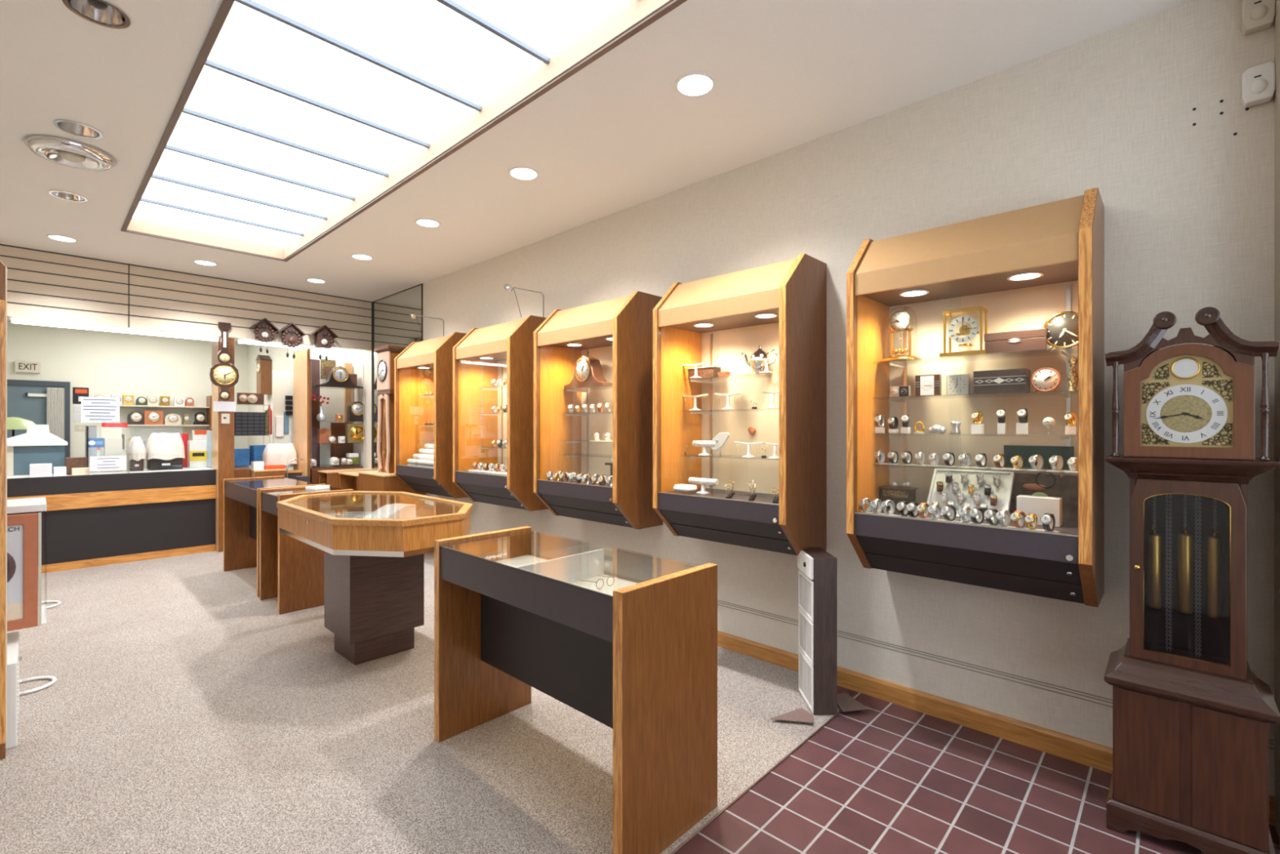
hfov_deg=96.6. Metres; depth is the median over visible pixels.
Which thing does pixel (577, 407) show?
wristwatch
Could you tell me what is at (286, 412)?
cable reel
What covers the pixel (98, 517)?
counter
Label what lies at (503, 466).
wristwatch
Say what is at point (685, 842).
trim
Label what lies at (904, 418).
wristwatch
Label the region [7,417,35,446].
desk lamp
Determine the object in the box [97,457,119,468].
print
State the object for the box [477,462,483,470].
wristwatch
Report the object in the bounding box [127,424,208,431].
wall shelf
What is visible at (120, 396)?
paper card
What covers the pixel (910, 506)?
wristwatch
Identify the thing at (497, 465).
wristwatch
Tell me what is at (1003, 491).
tray
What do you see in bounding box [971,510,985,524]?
stand
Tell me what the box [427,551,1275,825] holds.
baseboard
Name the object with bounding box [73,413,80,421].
leaflet
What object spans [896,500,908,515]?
wristwatch
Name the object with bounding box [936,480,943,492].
wristwatch
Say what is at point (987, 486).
wristwatch
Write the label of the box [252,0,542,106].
diffuser
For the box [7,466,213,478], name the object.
countertop
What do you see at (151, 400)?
clock
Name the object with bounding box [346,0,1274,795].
wall
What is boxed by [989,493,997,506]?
wristwatch
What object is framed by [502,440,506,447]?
wristwatch
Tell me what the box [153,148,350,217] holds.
diffuser
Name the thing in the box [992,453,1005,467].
wristwatch
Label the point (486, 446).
glass shelf
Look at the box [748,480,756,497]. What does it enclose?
stand
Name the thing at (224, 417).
picture card
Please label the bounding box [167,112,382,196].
diffuser
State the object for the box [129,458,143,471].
machine
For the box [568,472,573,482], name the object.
wristwatch
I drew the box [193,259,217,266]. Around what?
recessed light
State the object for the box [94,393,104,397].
clock
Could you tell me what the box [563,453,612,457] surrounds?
glass shelf
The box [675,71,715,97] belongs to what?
recessed light
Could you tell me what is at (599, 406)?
wristwatch
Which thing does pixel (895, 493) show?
chest
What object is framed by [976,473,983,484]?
wristwatch
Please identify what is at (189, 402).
clock
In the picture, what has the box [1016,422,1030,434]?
block
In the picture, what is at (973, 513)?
wristwatch
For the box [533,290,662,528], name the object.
display case
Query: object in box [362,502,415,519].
ramp
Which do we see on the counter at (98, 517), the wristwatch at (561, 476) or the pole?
the pole
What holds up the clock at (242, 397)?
on the shelf unit at (269, 403)
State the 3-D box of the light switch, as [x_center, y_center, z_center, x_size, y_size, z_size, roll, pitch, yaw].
[-8.057,0.011,8.207,0.012,0.080,0.100,0,0,43]
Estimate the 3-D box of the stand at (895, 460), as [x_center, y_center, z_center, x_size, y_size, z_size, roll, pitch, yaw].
[1.258,0.154,2.827,0.050,0.061,0.053,0,0,-30]
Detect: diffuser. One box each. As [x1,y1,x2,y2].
[132,200,299,248]
[142,177,322,233]
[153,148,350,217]
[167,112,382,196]
[184,65,423,173]
[207,1,475,143]
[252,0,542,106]
[452,0,629,57]
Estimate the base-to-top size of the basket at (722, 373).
0.062 m
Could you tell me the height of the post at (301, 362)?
2.440 m
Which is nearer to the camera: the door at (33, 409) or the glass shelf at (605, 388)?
the glass shelf at (605, 388)
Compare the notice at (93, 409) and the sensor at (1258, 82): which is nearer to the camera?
the sensor at (1258, 82)
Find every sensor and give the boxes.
[1241,0,1275,35]
[1241,62,1275,107]
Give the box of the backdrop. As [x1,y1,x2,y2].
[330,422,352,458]
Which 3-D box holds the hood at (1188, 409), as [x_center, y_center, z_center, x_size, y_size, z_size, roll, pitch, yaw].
[1.927,-0.048,2.017,0.424,0.467,0.311,0,0,43]
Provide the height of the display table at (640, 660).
0.920 m
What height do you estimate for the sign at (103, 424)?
0.044 m
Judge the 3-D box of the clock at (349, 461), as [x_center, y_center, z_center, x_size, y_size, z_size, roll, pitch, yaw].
[-3.934,0.467,7.716,0.098,0.066,0.060,0,0,43]
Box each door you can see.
[7,384,64,446]
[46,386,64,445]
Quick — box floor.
[0,551,1279,853]
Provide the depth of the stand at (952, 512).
2.47 m
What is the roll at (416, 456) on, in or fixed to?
on the display case at (424, 366)
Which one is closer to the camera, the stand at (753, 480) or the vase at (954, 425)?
the vase at (954, 425)
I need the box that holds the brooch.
[747,426,755,435]
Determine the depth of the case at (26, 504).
2.95 m
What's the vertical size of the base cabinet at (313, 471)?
0.910 m
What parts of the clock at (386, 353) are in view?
waist frame, waist frame, cornice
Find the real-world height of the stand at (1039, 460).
0.061 m
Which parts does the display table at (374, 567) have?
glass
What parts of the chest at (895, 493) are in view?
leg, leg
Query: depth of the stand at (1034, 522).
2.27 m
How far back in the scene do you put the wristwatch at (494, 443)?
5.26 m
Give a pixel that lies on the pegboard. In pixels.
(282, 380)
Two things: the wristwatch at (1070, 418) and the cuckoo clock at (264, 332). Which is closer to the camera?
the wristwatch at (1070, 418)
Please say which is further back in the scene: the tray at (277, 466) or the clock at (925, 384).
the tray at (277, 466)
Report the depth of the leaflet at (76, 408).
8.19 m
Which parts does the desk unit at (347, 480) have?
panel, panel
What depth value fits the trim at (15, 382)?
8.07 m
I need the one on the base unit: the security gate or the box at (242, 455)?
the box at (242, 455)
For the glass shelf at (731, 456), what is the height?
0.007 m
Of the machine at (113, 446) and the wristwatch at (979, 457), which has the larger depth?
the machine at (113, 446)
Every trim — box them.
[7,379,70,466]
[371,301,373,468]
[531,552,1273,748]
[669,709,842,853]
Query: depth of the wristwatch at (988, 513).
2.35 m
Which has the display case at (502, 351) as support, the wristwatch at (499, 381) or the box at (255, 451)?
the wristwatch at (499, 381)
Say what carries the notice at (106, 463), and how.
attached to the counter at (98, 517)
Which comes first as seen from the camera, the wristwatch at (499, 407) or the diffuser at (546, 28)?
the diffuser at (546, 28)
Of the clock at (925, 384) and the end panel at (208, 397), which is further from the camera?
the end panel at (208, 397)
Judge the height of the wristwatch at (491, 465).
0.070 m
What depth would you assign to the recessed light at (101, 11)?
2.34 m
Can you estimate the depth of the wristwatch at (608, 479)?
3.90 m
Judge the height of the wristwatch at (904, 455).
0.062 m
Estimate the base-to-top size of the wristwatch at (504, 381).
0.063 m
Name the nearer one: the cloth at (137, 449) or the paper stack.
the cloth at (137, 449)
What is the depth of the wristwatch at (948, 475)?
2.71 m
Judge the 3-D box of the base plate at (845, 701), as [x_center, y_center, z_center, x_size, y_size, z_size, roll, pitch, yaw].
[1.066,1.435,2.981,0.140,0.015,0.209,0,0,-12]
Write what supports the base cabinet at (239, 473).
on the floor
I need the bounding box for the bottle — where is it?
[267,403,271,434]
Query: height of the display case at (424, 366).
1.642 m
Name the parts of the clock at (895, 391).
dark panel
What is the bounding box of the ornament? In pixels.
[1066,355,1078,390]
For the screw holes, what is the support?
attached to the wall at (1189, 209)
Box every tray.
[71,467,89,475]
[263,464,285,469]
[335,511,370,518]
[467,469,499,473]
[490,471,506,475]
[926,468,1014,521]
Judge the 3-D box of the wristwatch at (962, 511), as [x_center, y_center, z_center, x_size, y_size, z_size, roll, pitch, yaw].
[1.383,0.372,2.427,0.058,0.068,0.038,0,0,-27]
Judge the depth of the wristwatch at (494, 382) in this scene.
5.25 m
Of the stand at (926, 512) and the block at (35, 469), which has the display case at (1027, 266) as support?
the stand at (926, 512)
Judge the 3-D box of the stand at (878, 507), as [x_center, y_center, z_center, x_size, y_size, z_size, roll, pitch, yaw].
[1.116,0.379,2.686,0.050,0.061,0.053,0,0,-31]
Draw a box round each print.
[7,524,23,604]
[83,399,116,419]
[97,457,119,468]
[320,359,335,377]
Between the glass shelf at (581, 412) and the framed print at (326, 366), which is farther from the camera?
the framed print at (326, 366)
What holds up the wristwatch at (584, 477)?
on the display case at (617, 332)
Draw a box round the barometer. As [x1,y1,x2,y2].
[209,321,239,400]
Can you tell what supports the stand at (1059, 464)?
on the display case at (1027, 266)
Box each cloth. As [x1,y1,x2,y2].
[129,436,146,461]
[146,432,185,460]
[262,443,297,465]
[305,484,329,489]
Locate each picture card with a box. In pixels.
[221,413,229,423]
[1004,444,1074,469]
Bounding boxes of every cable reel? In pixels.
[284,395,293,399]
[284,400,293,404]
[284,405,293,409]
[285,411,293,414]
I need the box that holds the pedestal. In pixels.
[604,457,612,475]
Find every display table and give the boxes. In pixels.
[222,475,325,596]
[259,484,353,613]
[276,490,472,665]
[434,525,717,853]
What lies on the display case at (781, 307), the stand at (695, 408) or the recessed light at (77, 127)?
the stand at (695, 408)
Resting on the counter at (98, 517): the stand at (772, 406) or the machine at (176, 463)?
the machine at (176, 463)
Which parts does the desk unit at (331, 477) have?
panel, panel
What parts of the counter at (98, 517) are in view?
panel, panel, rail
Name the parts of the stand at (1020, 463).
plate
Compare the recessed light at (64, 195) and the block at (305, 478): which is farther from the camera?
the block at (305, 478)
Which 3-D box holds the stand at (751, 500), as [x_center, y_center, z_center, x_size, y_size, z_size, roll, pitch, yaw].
[0.612,0.363,3.144,0.018,0.092,0.029,0,0,-33]
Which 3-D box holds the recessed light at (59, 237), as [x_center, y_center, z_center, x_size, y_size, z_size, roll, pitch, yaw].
[-5.110,-1.665,5.047,0.200,0.008,0.200,0,0,43]
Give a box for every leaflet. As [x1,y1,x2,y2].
[73,405,80,412]
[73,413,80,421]
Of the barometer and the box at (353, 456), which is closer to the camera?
the barometer
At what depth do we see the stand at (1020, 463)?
2.47 m
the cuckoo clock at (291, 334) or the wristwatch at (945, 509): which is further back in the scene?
the cuckoo clock at (291, 334)
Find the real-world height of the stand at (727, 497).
0.078 m
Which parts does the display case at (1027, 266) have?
panel, drawer, drawer, panel, panel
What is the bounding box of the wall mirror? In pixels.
[373,283,422,468]
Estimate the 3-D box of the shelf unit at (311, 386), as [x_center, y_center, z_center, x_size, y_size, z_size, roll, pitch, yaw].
[-4.106,-0.160,7.641,0.350,1.380,0.650,0,0,43]
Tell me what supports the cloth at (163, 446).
on the machine at (176, 463)
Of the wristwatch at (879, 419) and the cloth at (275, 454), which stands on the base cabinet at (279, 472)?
the cloth at (275, 454)
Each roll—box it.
[407,458,434,467]
[413,453,434,460]
[418,448,434,454]
[424,444,434,448]
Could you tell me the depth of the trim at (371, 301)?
7.60 m
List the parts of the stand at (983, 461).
plate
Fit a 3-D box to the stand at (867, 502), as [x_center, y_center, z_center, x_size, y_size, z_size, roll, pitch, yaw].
[1.080,0.379,2.719,0.050,0.061,0.053,0,0,-7]
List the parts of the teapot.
spout, handle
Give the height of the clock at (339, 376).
0.279 m
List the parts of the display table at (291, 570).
panel, glass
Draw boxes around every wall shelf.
[120,404,208,413]
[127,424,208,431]
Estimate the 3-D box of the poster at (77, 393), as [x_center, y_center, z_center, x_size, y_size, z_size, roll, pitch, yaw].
[-8.055,-0.450,8.217,0.005,0.237,0.165,0,0,43]
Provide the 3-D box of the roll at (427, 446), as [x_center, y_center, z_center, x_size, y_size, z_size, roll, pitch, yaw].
[-2.113,0.297,6.028,0.600,0.226,0.054,0,0,43]
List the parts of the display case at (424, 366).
panel, drawer, drawer, panel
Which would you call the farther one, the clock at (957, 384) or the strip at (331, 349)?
the strip at (331, 349)
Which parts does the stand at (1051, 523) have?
plate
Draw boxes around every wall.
[0,244,371,351]
[7,320,248,468]
[248,344,346,470]
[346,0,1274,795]
[1274,0,1279,844]
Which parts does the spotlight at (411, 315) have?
arm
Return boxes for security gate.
[796,546,836,715]
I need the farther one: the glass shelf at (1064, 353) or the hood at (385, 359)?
the hood at (385, 359)
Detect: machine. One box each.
[103,438,122,471]
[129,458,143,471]
[146,457,182,470]
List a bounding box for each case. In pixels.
[0,260,7,759]
[7,497,46,623]
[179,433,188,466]
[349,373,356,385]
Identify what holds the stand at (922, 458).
on the display case at (1027, 266)
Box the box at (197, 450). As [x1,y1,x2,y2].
[187,440,206,467]
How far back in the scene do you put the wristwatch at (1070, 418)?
2.34 m
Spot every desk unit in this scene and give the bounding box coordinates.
[317,467,377,488]
[337,470,377,490]
[358,470,425,495]
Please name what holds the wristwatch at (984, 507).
on the tray at (1003, 491)
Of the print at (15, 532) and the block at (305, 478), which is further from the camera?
the block at (305, 478)
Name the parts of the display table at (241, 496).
glass rail, modesty panel, panel, glass, panel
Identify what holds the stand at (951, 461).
on the display case at (1027, 266)
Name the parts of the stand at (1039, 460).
plate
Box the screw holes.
[1192,99,1248,135]
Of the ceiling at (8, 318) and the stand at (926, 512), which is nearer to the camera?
the stand at (926, 512)
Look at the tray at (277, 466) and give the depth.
7.15 m
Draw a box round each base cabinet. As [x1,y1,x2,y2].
[5,631,22,748]
[234,467,250,478]
[250,468,285,477]
[285,469,302,479]
[310,465,363,484]
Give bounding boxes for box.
[100,427,121,456]
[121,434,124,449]
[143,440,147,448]
[187,440,206,467]
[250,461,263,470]
[316,427,331,443]
[346,453,358,463]
[973,368,1031,393]
[984,328,1050,353]
[1016,494,1062,527]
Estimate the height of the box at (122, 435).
0.211 m
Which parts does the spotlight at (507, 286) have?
arm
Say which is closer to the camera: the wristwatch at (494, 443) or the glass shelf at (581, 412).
the glass shelf at (581, 412)
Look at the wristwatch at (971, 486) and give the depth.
2.61 m
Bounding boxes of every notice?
[80,396,119,422]
[89,455,126,471]
[213,400,235,411]
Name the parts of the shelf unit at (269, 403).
drawer organiser, glass shelf, black coil, post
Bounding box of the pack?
[284,411,288,433]
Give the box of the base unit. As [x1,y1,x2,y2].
[234,464,271,468]
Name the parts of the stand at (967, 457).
plate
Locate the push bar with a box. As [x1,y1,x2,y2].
[26,392,46,396]
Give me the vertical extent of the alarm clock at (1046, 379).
0.105 m
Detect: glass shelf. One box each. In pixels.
[417,394,434,396]
[479,385,506,389]
[484,445,506,448]
[490,412,506,413]
[559,385,612,391]
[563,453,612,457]
[565,440,612,442]
[575,411,612,414]
[680,371,778,381]
[680,453,778,460]
[681,408,778,412]
[872,346,1078,366]
[872,462,1078,475]
[873,390,1078,399]
[875,432,1078,436]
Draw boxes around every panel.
[120,0,687,262]
[206,395,211,431]
[344,363,351,422]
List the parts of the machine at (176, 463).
label plate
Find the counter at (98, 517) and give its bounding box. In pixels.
[7,426,216,573]
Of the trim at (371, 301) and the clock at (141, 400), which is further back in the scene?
the clock at (141, 400)
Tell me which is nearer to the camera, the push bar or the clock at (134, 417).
the push bar
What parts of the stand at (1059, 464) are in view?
plate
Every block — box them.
[29,462,52,477]
[53,466,66,475]
[295,475,309,482]
[875,426,884,433]
[888,429,898,433]
[900,426,911,433]
[971,424,984,434]
[997,422,1005,434]
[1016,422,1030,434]
[1065,426,1077,434]
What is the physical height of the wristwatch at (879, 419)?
0.062 m
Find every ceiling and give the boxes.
[0,0,1192,301]
[7,317,238,342]
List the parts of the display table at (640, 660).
panel, glass rail, modesty panel, panel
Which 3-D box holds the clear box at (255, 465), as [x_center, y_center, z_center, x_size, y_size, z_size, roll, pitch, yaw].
[-4.731,0.478,7.056,0.120,0.100,0.110,0,0,43]
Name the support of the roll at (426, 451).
on the display case at (424, 366)
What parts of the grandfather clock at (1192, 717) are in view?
knob, panel, chain, chain, chain, chain, dial plate, door, waist moulding, chain, chain, chain, panel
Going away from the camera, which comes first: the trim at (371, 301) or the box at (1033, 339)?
the box at (1033, 339)
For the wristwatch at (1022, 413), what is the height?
0.062 m
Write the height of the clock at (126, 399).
0.150 m
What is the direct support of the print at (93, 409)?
attached to the notice at (93, 409)
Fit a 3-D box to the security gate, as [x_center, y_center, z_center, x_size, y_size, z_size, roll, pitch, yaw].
[0.921,1.050,2.989,0.145,0.785,0.265,0,0,0]
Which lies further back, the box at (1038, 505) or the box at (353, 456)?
the box at (353, 456)
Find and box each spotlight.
[408,312,444,339]
[504,284,543,317]
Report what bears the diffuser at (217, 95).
attached to the ceiling light panel at (291, 120)
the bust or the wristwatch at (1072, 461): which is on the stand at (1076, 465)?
the wristwatch at (1072, 461)
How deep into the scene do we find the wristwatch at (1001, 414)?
2.50 m
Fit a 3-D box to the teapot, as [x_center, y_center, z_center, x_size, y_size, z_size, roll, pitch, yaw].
[0.722,-0.402,3.452,0.251,0.182,0.116,0,0,43]
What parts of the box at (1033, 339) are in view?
lid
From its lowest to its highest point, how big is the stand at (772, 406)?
0.102 m
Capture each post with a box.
[211,337,234,551]
[293,348,310,482]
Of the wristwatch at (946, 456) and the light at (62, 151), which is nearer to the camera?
the wristwatch at (946, 456)
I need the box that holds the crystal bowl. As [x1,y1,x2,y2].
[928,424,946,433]
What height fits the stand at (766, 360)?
0.092 m
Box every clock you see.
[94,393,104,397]
[122,395,133,404]
[127,411,144,424]
[136,396,146,405]
[143,410,163,424]
[146,395,158,405]
[160,395,169,405]
[164,413,181,424]
[173,397,184,405]
[182,413,190,424]
[185,397,194,406]
[193,412,206,424]
[236,392,263,404]
[248,318,279,353]
[255,355,271,395]
[275,322,306,358]
[308,324,337,360]
[310,458,316,466]
[312,366,363,388]
[325,435,336,443]
[329,457,338,464]
[335,414,342,421]
[337,435,345,443]
[338,457,347,464]
[345,423,364,443]
[346,458,352,464]
[347,401,364,421]
[373,344,406,473]
[564,355,612,388]
[880,306,919,361]
[889,385,911,396]
[915,373,941,395]
[939,306,987,356]
[946,373,969,395]
[1031,367,1061,391]
[1042,311,1078,348]
[1042,417,1055,426]
[1103,306,1279,853]
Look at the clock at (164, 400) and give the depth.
8.76 m
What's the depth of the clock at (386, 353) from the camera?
6.50 m
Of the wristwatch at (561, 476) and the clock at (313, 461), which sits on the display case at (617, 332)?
the wristwatch at (561, 476)
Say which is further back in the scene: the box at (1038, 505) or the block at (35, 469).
the block at (35, 469)
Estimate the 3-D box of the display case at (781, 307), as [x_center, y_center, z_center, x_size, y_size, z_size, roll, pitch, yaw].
[0.573,-0.116,3.409,0.920,1.642,0.468,0,0,43]
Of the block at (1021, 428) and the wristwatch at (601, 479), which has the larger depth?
the wristwatch at (601, 479)
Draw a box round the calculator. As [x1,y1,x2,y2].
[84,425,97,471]
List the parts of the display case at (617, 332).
panel, drawer, drawer, panel, panel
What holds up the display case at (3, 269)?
on the floor
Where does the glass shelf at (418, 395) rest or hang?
attached to the display case at (424, 366)
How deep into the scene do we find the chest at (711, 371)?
3.66 m
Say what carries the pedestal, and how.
on the display case at (617, 332)
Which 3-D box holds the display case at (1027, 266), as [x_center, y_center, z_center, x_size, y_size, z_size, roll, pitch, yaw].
[1.473,-0.116,2.563,0.920,1.642,0.468,0,0,43]
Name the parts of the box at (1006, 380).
lid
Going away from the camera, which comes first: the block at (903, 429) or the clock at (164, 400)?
the block at (903, 429)
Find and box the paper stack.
[206,431,211,467]
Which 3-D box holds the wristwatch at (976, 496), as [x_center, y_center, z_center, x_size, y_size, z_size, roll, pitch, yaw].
[1.525,0.324,2.581,0.029,0.051,0.044,0,0,43]
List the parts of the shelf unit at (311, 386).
post, glass shelf, glass shelf, glass shelf, post, post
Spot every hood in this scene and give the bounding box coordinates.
[7,424,67,475]
[377,351,401,390]
[1104,343,1279,484]
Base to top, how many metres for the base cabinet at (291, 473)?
0.885 m
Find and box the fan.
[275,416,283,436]
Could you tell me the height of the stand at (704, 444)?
0.095 m
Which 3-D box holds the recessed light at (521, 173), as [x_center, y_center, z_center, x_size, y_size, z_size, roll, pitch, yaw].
[-0.765,-1.665,3.756,0.200,0.008,0.200,0,0,43]
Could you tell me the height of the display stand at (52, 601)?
0.022 m
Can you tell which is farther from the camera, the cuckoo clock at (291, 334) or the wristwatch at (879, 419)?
the cuckoo clock at (291, 334)
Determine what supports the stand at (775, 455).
on the display case at (781, 307)
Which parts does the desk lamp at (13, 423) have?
lamp shade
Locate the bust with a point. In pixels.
(720, 439)
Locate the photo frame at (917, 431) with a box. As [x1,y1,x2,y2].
[914,421,924,433]
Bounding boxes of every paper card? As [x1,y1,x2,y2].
[111,394,122,404]
[176,395,189,406]
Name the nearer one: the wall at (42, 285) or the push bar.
the wall at (42, 285)
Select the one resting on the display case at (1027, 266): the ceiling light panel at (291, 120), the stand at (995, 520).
the stand at (995, 520)
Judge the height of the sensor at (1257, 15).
0.130 m
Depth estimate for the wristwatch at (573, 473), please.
4.26 m
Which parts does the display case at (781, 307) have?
panel, drawer, drawer, panel, panel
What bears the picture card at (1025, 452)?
on the display case at (1027, 266)
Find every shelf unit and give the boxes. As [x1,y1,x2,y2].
[234,403,270,443]
[310,360,364,468]
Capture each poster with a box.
[7,512,41,631]
[72,386,88,404]
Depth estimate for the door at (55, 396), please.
7.98 m
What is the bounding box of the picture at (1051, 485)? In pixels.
[1008,472,1077,521]
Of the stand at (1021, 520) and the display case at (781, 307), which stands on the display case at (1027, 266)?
the stand at (1021, 520)
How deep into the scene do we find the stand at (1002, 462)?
2.51 m
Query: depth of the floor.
2.47 m
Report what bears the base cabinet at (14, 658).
on the floor
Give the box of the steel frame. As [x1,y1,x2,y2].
[286,458,303,478]
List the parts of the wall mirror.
frame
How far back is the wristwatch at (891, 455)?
2.82 m
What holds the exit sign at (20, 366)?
attached to the wall at (107, 363)
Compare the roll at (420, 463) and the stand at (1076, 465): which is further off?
the roll at (420, 463)
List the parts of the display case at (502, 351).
panel, drawer, drawer, panel, panel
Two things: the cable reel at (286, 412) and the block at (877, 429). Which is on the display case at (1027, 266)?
the block at (877, 429)
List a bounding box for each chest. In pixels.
[687,365,722,377]
[878,481,918,510]
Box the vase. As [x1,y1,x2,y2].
[313,395,329,421]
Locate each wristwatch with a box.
[471,462,478,469]
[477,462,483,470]
[482,462,488,470]
[488,462,494,471]
[491,379,497,386]
[491,405,497,412]
[491,440,497,446]
[493,463,500,471]
[496,439,502,447]
[497,379,502,386]
[497,405,502,412]
[499,463,506,471]
[502,378,506,385]
[502,404,506,412]
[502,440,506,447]
[546,471,552,479]
[552,472,559,480]
[559,472,567,481]
[567,404,573,413]
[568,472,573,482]
[572,471,576,481]
[574,404,580,412]
[576,473,581,483]
[581,474,589,484]
[582,403,587,412]
[589,404,595,412]
[591,474,599,484]
[591,475,595,484]
[596,403,603,412]
[597,475,604,485]
[604,402,610,411]
[605,475,612,486]
[858,497,871,512]
[869,498,882,513]
[874,414,884,426]
[874,450,884,462]
[880,499,895,514]
[887,416,898,429]
[887,450,898,463]
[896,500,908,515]
[900,414,908,426]
[900,451,912,463]
[906,501,918,516]
[914,451,925,464]
[916,502,928,518]
[927,503,941,519]
[928,453,938,465]
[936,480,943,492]
[941,491,947,502]
[941,504,956,520]
[942,452,955,466]
[945,471,952,483]
[946,501,955,511]
[951,481,959,493]
[956,492,964,502]
[957,506,971,522]
[958,453,971,466]
[960,472,968,484]
[967,484,974,493]
[968,506,984,524]
[971,411,982,424]
[973,493,980,504]
[974,453,986,466]
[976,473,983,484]
[979,503,987,511]
[983,484,991,495]
[983,508,998,525]
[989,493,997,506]
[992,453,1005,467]
[992,474,1000,485]
[995,408,1005,422]
[995,509,1010,526]
[1009,510,1026,528]
[1010,455,1022,468]
[1016,408,1027,422]
[1024,513,1037,528]
[1028,454,1043,469]
[1040,512,1055,531]
[1048,455,1063,470]
[1063,412,1076,426]
[1066,457,1078,471]
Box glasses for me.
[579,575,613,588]
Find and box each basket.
[717,368,730,376]
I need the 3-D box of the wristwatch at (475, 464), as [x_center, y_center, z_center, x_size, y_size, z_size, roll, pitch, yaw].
[-1.524,0.359,5.283,0.039,0.070,0.061,0,0,18]
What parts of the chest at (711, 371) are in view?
lid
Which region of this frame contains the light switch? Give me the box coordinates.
[75,425,84,430]
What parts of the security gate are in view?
control panel, grille frame, grille frame, grille frame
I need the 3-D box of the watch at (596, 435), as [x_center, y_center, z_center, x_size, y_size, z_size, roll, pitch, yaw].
[-0.334,0.073,4.332,0.090,0.062,0.025,0,0,43]
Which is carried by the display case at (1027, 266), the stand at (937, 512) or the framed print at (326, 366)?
the stand at (937, 512)
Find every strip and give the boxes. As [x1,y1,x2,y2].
[9,317,219,341]
[236,338,308,349]
[311,346,367,354]
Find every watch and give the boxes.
[591,432,599,440]
[601,432,611,440]
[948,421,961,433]
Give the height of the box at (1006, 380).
0.105 m
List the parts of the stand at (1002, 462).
plate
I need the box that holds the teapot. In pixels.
[741,346,777,373]
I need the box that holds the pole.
[86,426,88,467]
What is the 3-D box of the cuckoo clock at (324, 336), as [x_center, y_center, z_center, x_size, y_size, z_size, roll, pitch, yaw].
[-3.948,-1.046,7.115,0.130,0.438,0.302,0,0,43]
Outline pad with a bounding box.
[672,484,697,494]
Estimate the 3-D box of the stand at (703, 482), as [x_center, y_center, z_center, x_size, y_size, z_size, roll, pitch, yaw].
[0.391,0.362,3.530,0.089,0.095,0.212,0,0,-38]
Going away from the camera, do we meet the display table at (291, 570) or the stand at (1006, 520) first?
the stand at (1006, 520)
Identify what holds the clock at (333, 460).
on the shelf unit at (311, 386)
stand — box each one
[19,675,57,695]
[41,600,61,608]
[682,361,710,377]
[683,394,707,410]
[688,476,718,493]
[692,440,715,455]
[714,392,742,409]
[724,485,731,498]
[728,480,733,496]
[733,441,764,457]
[747,482,755,499]
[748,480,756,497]
[748,484,753,501]
[751,355,778,373]
[761,391,778,408]
[764,442,778,458]
[772,491,777,503]
[861,500,872,513]
[869,501,882,514]
[875,451,886,463]
[881,502,895,515]
[886,452,898,464]
[895,503,910,516]
[898,452,913,465]
[908,504,919,518]
[912,453,928,466]
[917,505,930,519]
[925,453,941,466]
[928,506,944,520]
[941,453,956,466]
[941,507,958,521]
[955,509,973,523]
[956,453,972,467]
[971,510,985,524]
[972,454,991,468]
[983,511,999,526]
[991,455,1009,469]
[995,512,1013,527]
[1008,455,1027,470]
[1008,513,1028,528]
[1022,515,1042,530]
[1026,456,1046,471]
[1038,516,1059,532]
[1046,457,1066,471]
[1063,457,1078,472]
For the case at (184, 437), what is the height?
0.415 m
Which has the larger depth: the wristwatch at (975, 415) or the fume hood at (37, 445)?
the fume hood at (37, 445)
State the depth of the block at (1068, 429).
2.33 m
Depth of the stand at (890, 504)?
2.64 m
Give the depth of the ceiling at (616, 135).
3.02 m
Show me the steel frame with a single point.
(293, 459)
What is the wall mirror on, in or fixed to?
attached to the wall at (1189, 209)
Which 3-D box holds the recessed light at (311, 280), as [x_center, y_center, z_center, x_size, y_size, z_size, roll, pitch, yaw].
[-3.695,-1.665,6.509,0.200,0.008,0.200,0,0,43]
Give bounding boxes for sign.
[14,360,40,373]
[88,438,104,447]
[101,422,127,426]
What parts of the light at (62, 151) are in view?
bulb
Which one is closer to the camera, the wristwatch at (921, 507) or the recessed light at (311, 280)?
the wristwatch at (921, 507)
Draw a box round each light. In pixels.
[24,135,115,171]
[45,234,78,242]
[48,190,88,202]
[53,119,103,138]
[62,0,130,28]
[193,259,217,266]
[306,278,326,283]
[351,253,373,260]
[414,218,440,227]
[507,166,538,180]
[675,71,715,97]
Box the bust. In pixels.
[711,431,729,456]
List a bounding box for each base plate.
[769,707,813,723]
[836,692,867,711]
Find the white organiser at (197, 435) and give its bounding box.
[191,430,209,440]
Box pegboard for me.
[272,369,293,466]

